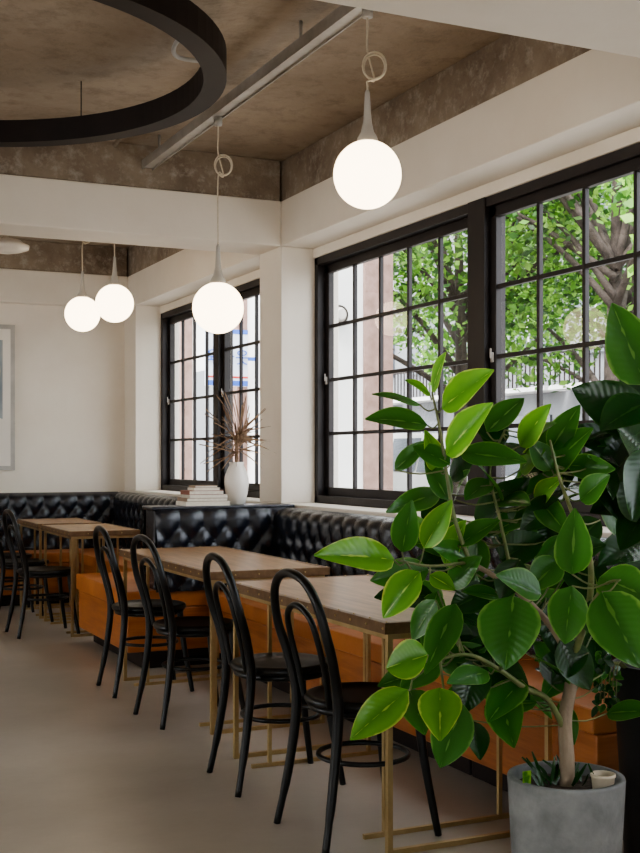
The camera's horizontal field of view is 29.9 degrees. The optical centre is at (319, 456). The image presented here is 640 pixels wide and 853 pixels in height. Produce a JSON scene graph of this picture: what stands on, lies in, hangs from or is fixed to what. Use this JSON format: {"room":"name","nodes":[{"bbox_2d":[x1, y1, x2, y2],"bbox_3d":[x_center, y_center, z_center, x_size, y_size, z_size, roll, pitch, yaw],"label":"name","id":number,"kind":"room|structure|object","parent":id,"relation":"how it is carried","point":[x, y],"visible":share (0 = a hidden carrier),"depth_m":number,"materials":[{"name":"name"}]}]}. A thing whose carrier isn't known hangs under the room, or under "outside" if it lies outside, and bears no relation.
{"room":"cafe","nodes":[
{"label":"cafe","id":0,"kind":"room"},
{"bbox_2d":[0,235,29,253],"bbox_3d":[-2.250,-1.705,8.600,0.330,0.489,0.330,0,0,-25],"label":"air diffuser","id":1,"kind":"object","parent":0,"point":[8,245],"depth_m":8.51,"materials":[{"name":"white metal"}]},
{"bbox_2d":[0,303,124,492],"bbox_3d":[-5.362,-0.335,9.747,8.520,3.230,0.200,0,0,-25],"label":"wall","id":2,"kind":"structure","parent":0,"point":[70,383],"depth_m":11.04,"materials":[{"name":"paint"}]},
{"bbox_2d":[0,324,14,469],"bbox_3d":[-3.154,-0.535,10.645,0.880,1.310,0.039,0,0,-25],"label":"framed picture","id":3,"kind":"object","parent":2,"relation":"attached to","point":[7,332],"visible":1,"depth_m":10.79,"materials":[{"name":"grey paint"}]},
{"bbox_2d":[113,139,121,146],"bbox_3d":[-1.138,-1.910,7.055,0.080,0.080,0.651,0,0,-25],"label":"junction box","id":4,"kind":"object","parent":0,"point":[117,141],"depth_m":7.28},
{"bbox_2d":[0,0,505,248],"bbox_3d":[-2.192,-2.050,2.950,8.520,0.200,15.200,0,0,-25],"label":"ceiling","id":5,"kind":"structure","parent":0,"point":[121,60],"depth_m":5.96,"materials":[{"name":"concrete"}]},
{"bbox_2d":[0,240,127,305],"bbox_3d":[-5.484,-1.667,9.514,8.100,0.565,0.120,0,0,-25],"label":"ceiling beam","id":6,"kind":"structure","parent":5,"relation":"attached to","point":[49,273],"depth_m":10.90,"materials":[{"name":"paint"}]},
{"bbox_2d":[65,241,99,331],"bbox_3d":[-1.840,-1.461,9.293,0.271,0.979,0.271,0,0,0],"label":"globe pendant lamp","id":7,"kind":"object","parent":5,"relation":"hanging from","point":[81,314],"visible":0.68,"depth_m":9.20,"materials":[{"name":"beige glass"}]},
{"bbox_2d":[0,0,226,146],"bbox_3d":[-1.650,-1.795,5.101,2.500,0.310,2.500,0,0,-25],"label":"ring pendant light","id":8,"kind":"object","parent":5,"relation":"hanging from","point":[184,21],"visible":1,"depth_m":5.69,"materials":[{"name":"metal"}]},
{"bbox_2d":[95,244,133,322],"bbox_3d":[-1.466,-1.455,8.563,0.271,0.990,0.271,0,0,0],"label":"globe pendant lamp","id":9,"kind":"object","parent":5,"relation":"hanging from","point":[114,303],"visible":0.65,"depth_m":8.47,"materials":[{"name":"beige glass"}]},
{"bbox_2d":[0,141,280,254],"bbox_3d":[-4.005,-1.667,6.341,8.100,0.565,0.380,0,0,-25],"label":"ceiling beam","id":10,"kind":"structure","parent":5,"relation":"attached to","point":[101,192],"depth_m":7.50,"materials":[{"name":"paint"}]},
{"bbox_2d":[171,40,197,62],"bbox_3d":[-0.663,-1.925,5.540,0.781,0.050,1.202,0,0,-25],"label":"conduit","id":11,"kind":"object","parent":5,"relation":"attached to","point":[173,50],"depth_m":5.74,"materials":[{"name":"white plastic"}]},
{"bbox_2d":[192,116,243,333],"bbox_3d":[-0.538,-1.223,6.336,0.271,1.144,0.271,0,0,0],"label":"globe pendant lamp","id":12,"kind":"object","parent":5,"relation":"hanging from","point":[217,307],"visible":1,"depth_m":6.26,"materials":[{"name":"beige glass"}]},
{"bbox_2d":[142,5,361,169],"bbox_3d":[-0.247,-1.872,5.711,0.072,0.155,3.940,0,0,-25],"label":"track rail","id":13,"kind":"object","parent":5,"relation":"attached to","point":[342,17],"depth_m":5.74,"materials":[{"name":"white metal"}]},
{"bbox_2d":[333,9,400,208],"bbox_3d":[0.189,-1.392,4.777,0.271,0.807,0.271,0,0,0],"label":"globe pendant lamp","id":14,"kind":"object","parent":5,"relation":"hanging from","point":[367,173],"visible":0.98,"depth_m":4.69,"materials":[{"name":"beige glass"}]},
{"bbox_2d":[127,34,639,306],"bbox_3d":[1.478,-1.667,4.662,0.420,0.565,15.200,0,0,-25],"label":"ceiling beam","id":15,"kind":"structure","parent":5,"relation":"attached to","point":[514,104],"depth_m":5.95,"materials":[{"name":"paint"}]},
{"bbox_2d":[317,0,639,57],"bbox_3d":[-2.131,-1.667,2.322,8.100,0.565,0.610,0,0,-25],"label":"ceiling beam","id":16,"kind":"structure","parent":5,"relation":"attached to","point":[612,26],"depth_m":3.77,"materials":[{"name":"paint"}]},
{"bbox_2d":[0,603,623,852],"bbox_3d":[-2.192,1.380,2.950,8.520,0.200,15.200,0,0,-25],"label":"floor","id":17,"kind":"structure","parent":0,"point":[80,772],"depth_m":4.78,"materials":[{"name":"concrete"}]},
{"bbox_2d":[4,552,34,612],"bbox_3d":[-2.644,0.827,9.971,0.499,0.911,0.412,0,0,-19],"label":"dining chair","id":18,"kind":"object","parent":17,"relation":"on","point":[7,555],"visible":0.37,"depth_m":9.90,"materials":[{"name":"black wood"}]},
{"bbox_2d":[0,540,53,621],"bbox_3d":[-2.368,0.827,9.378,0.499,0.911,0.412,0,0,-25],"label":"dining chair","id":19,"kind":"object","parent":17,"relation":"on","point":[4,563],"visible":0.72,"depth_m":9.28,"materials":[{"name":"black wood"}]},
{"bbox_2d":[2,509,79,638],"bbox_3d":[-2.032,0.827,8.705,0.499,0.911,0.412,0,0,-27],"label":"dining chair","id":20,"kind":"object","parent":17,"relation":"on","point":[27,572],"visible":0.94,"depth_m":8.65,"materials":[{"name":"black wood"}]},
{"bbox_2d":[17,517,101,618],"bbox_3d":[-2.172,0.902,9.952,0.524,0.756,0.844,0,0,-25],"label":"wooden cafe table","id":21,"kind":"object","parent":17,"relation":"on","point":[35,524],"visible":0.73,"depth_m":9.86,"materials":[{"name":"brown wood"}]},
{"bbox_2d":[41,523,139,636],"bbox_3d":[-1.743,0.902,9.033,0.524,0.756,0.954,0,0,-25],"label":"wooden cafe table","id":22,"kind":"object","parent":17,"relation":"on","point":[70,531],"visible":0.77,"depth_m":8.73,"materials":[{"name":"brown wood"}]},
{"bbox_2d":[0,492,245,605],"bbox_3d":[-2.916,0.800,8.734,4.096,0.960,3.696,0,0,-25],"label":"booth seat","id":23,"kind":"object","parent":17,"relation":"on","point":[124,509],"visible":0.25,"depth_m":10.67,"materials":[{"name":"black leather"}]},
{"bbox_2d":[93,525,193,697],"bbox_3d":[-0.986,0.827,6.626,0.499,0.911,0.412,0,0,-23],"label":"dining chair","id":24,"kind":"object","parent":17,"relation":"on","point":[126,608],"visible":0.86,"depth_m":6.55,"materials":[{"name":"black wood"}]},
{"bbox_2d":[76,503,294,667],"bbox_3d":[-0.917,0.791,7.980,1.113,0.978,1.290,0,0,-25],"label":"booth seat","id":25,"kind":"object","parent":17,"relation":"on","point":[246,527],"visible":0.41,"depth_m":7.40,"materials":[{"name":"black leather"}]},
{"bbox_2d":[176,485,229,505],"bbox_3d":[-0.733,0.240,7.525,0.290,0.124,0.200,0,0,-25],"label":"books","id":26,"kind":"object","parent":25,"relation":"on","point":[196,495],"visible":1,"depth_m":7.45,"materials":[{"name":"white paper"}]},
{"bbox_2d":[199,392,274,504],"bbox_3d":[-0.527,-0.055,7.606,0.543,0.714,0.256,0,0,-25],"label":"vase","id":27,"kind":"object","parent":25,"relation":"on","point":[236,481],"visible":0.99,"depth_m":7.58,"materials":[{"name":"white ceramic"}]},
{"bbox_2d":[130,534,244,729],"bbox_3d":[-0.655,0.827,5.893,0.499,0.911,0.412,0,0,-28],"label":"dining chair","id":28,"kind":"object","parent":17,"relation":"on","point":[171,626],"visible":0.8,"depth_m":5.81,"materials":[{"name":"black wood"}]},
{"bbox_2d":[119,546,329,734],"bbox_3d":[-0.553,0.902,6.316,0.624,0.756,1.524,0,0,-25],"label":"wooden cafe table","id":29,"kind":"object","parent":17,"relation":"on","point":[183,561],"visible":0.73,"depth_m":5.92,"materials":[{"name":"brown wood"}]},
{"bbox_2d":[202,552,345,797],"bbox_3d":[-0.196,0.827,4.766,0.499,0.911,0.412,0,0,-22],"label":"dining chair","id":30,"kind":"object","parent":17,"relation":"on","point":[268,667],"visible":0.9,"depth_m":4.68,"materials":[{"name":"black wood"}]},
{"bbox_2d":[270,568,441,852],"bbox_3d":[0.110,0.827,4.111,0.499,0.911,0.412,0,0,-26],"label":"dining chair","id":31,"kind":"object","parent":17,"relation":"on","point":[336,699],"visible":0.9,"depth_m":4.05,"materials":[{"name":"black wood"}]},
{"bbox_2d":[227,574,551,852],"bbox_3d":[0.212,0.902,4.604,0.684,0.756,1.434,0,0,-25],"label":"wooden cafe table","id":32,"kind":"object","parent":17,"relation":"on","point":[349,601],"visible":0.5,"depth_m":4.25,"materials":[{"name":"brown wood"}]},
{"bbox_2d":[206,507,624,791],"bbox_3d":[0.374,0.800,5.802,0.612,0.960,3.800,0,0,-25],"label":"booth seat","id":33,"kind":"object","parent":17,"relation":"on","point":[300,533],"visible":0.18,"depth_m":5.55,"materials":[{"name":"brown wood"}]},
{"bbox_2d":[314,352,639,852],"bbox_3d":[0.521,0.494,3.481,0.869,1.572,0.934,0,0,15],"label":"potted plant","id":34,"kind":"object","parent":17,"relation":"on","point":[563,805],"visible":0.99,"depth_m":3.39,"materials":[{"name":"green plant"}]},
{"bbox_2d":[590,770,615,788],"bbox_3d":[0.807,0.932,3.420,0.072,0.060,0.072,0,0,-25],"label":"clay cup","id":35,"kind":"object","parent":34,"relation":"on","point":[601,779],"depth_m":3.40,"materials":[{"name":"beige ceramic"}]},
{"bbox_2d":[124,126,639,537],"bbox_3d":[1.478,-0.052,4.662,0.420,2.665,15.200,0,0,-25],"label":"wall","id":36,"kind":"structure","parent":0,"point":[286,275],"depth_m":7.97,"materials":[{"name":"paint"}]},
{"bbox_2d":[161,278,259,497],"bbox_3d":[-0.782,-0.508,9.709,0.130,1.624,3.000,0,0,-25],"label":"window","id":37,"kind":"structure","parent":36,"relation":"in","point":[223,347],"depth_m":10.11,"materials":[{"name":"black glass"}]},
{"bbox_2d":[315,142,639,526],"bbox_3d":[0.858,-0.508,6.193,0.130,1.624,4.000,0,0,-25],"label":"window","id":38,"kind":"structure","parent":36,"relation":"in","point":[483,219],"depth_m":6.17,"materials":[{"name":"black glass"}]},
{"bbox_2d":[572,303,639,852],"bbox_3d":[1.001,0.386,3.654,0.529,1.789,0.425,0,0,-25],"label":"potted plant","id":39,"kind":"object","parent":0,"point":[613,406],"depth_m":3.60,"materials":[{"name":"green plant"}]},
{"label":"outside","id":40,"kind":"structure","parent":0,"visible":0},
{"bbox_3d":[20.332,1.515,31.549,56.480,0.230,80.000,0,0,-25],"label":"ground","id":41,"kind":"structure","parent":40,"visible":0},
{"bbox_2d":[179,254,392,489],"bbox_3d":[-2.788,-2.410,19.195,0.930,7.620,14.850,0,0,-25],"label":"neighbouring building","id":42,"kind":"structure","parent":41,"relation":"on","point":[368,272],"depth_m":12.57,"materials":[{"name":"brick"}]},
{"bbox_2d":[209,329,254,386],"bbox_3d":[-1.019,-1.145,13.858,0.633,0.650,0.099,0,0,-25],"label":"shop sign","id":43,"kind":"object","parent":42,"relation":"attached to","point":[246,358],"visible":0.3,"depth_m":13.85,"materials":[{"name":"white"}]},
{"bbox_2d":[338,305,347,322],"bbox_3d":[0.202,-1.470,12.391,0.200,0.200,0.110,0,0,-25],"label":"wall lamp","id":44,"kind":"object","parent":42,"relation":"attached to","point":[342,311],"visible":0.52,"depth_m":12.36,"materials":[{"name":"glass"}]},
{"bbox_2d":[393,433,519,490],"bbox_3d":[1.896,0.545,20.543,2.047,1.909,4.980,0,0,-25],"label":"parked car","id":45,"kind":"object","parent":41,"relation":"on","point":[399,439],"visible":0.02,"depth_m":19.16,"materials":[{"name":"metal"}]},
{"bbox_2d":[393,183,611,386],"bbox_3d":[3.114,-2.695,25.364,5.058,8.209,6.613,0,0,-21],"label":"street tree","id":46,"kind":"object","parent":41,"relation":"on","point":[399,338],"visible":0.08,"depth_m":24.50,"materials":[{"name":"green plant"}]},
{"bbox_2d":[393,184,625,433],"bbox_3d":[8.272,-4.160,35.855,8.700,11.120,54.000,0,0,-25],"label":"building","id":47,"kind":"structure","parent":41,"relation":"on","point":[565,399],"depth_m":32.97,"materials":[{"name":"metal"}]},
{"bbox_2d":[393,181,631,493],"bbox_3d":[1.717,-2.137,16.710,5.711,7.090,4.368,0,0,23],"label":"street tree","id":48,"kind":"object","parent":41,"relation":"on","point":[458,333],"visible":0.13,"depth_m":15.99,"materials":[{"name":"green plant"}]},
{"bbox_2d":[416,180,632,385],"bbox_3d":[3.786,-2.323,14.213,6.012,7.463,4.598,0,0,38],"label":"street tree","id":49,"kind":"object","parent":41,"relation":"on","point":[616,287],"visible":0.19,"depth_m":14.23,"materials":[{"name":"green plant"}]},
{"bbox_2d":[505,182,632,390],"bbox_3d":[5.468,-2.695,21.095,6.613,8.209,5.058,0,0,-8],"label":"street tree","id":50,"kind":"object","parent":41,"relation":"on","point":[598,255],"visible":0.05,"depth_m":21.35,"materials":[{"name":"green plant"}]},
{"bbox_2d":[558,449,591,499],"bbox_3d":[4.589,0.570,17.606,1.994,1.859,4.850,0,0,-25],"label":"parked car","id":51,"kind":"object","parent":41,"relation":"on","point":[575,478],"visible":0.02,"depth_m":17.34,"materials":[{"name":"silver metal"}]},
{"bbox_2d":[603,174,632,277],"bbox_3d":[4.377,-2.323,9.972,4.598,7.463,6.012,0,0,19],"label":"street tree","id":52,"kind":"object","parent":41,"relation":"on","point":[626,192],"visible":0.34,"depth_m":10.10,"materials":[{"name":"green plant"}]}
]}

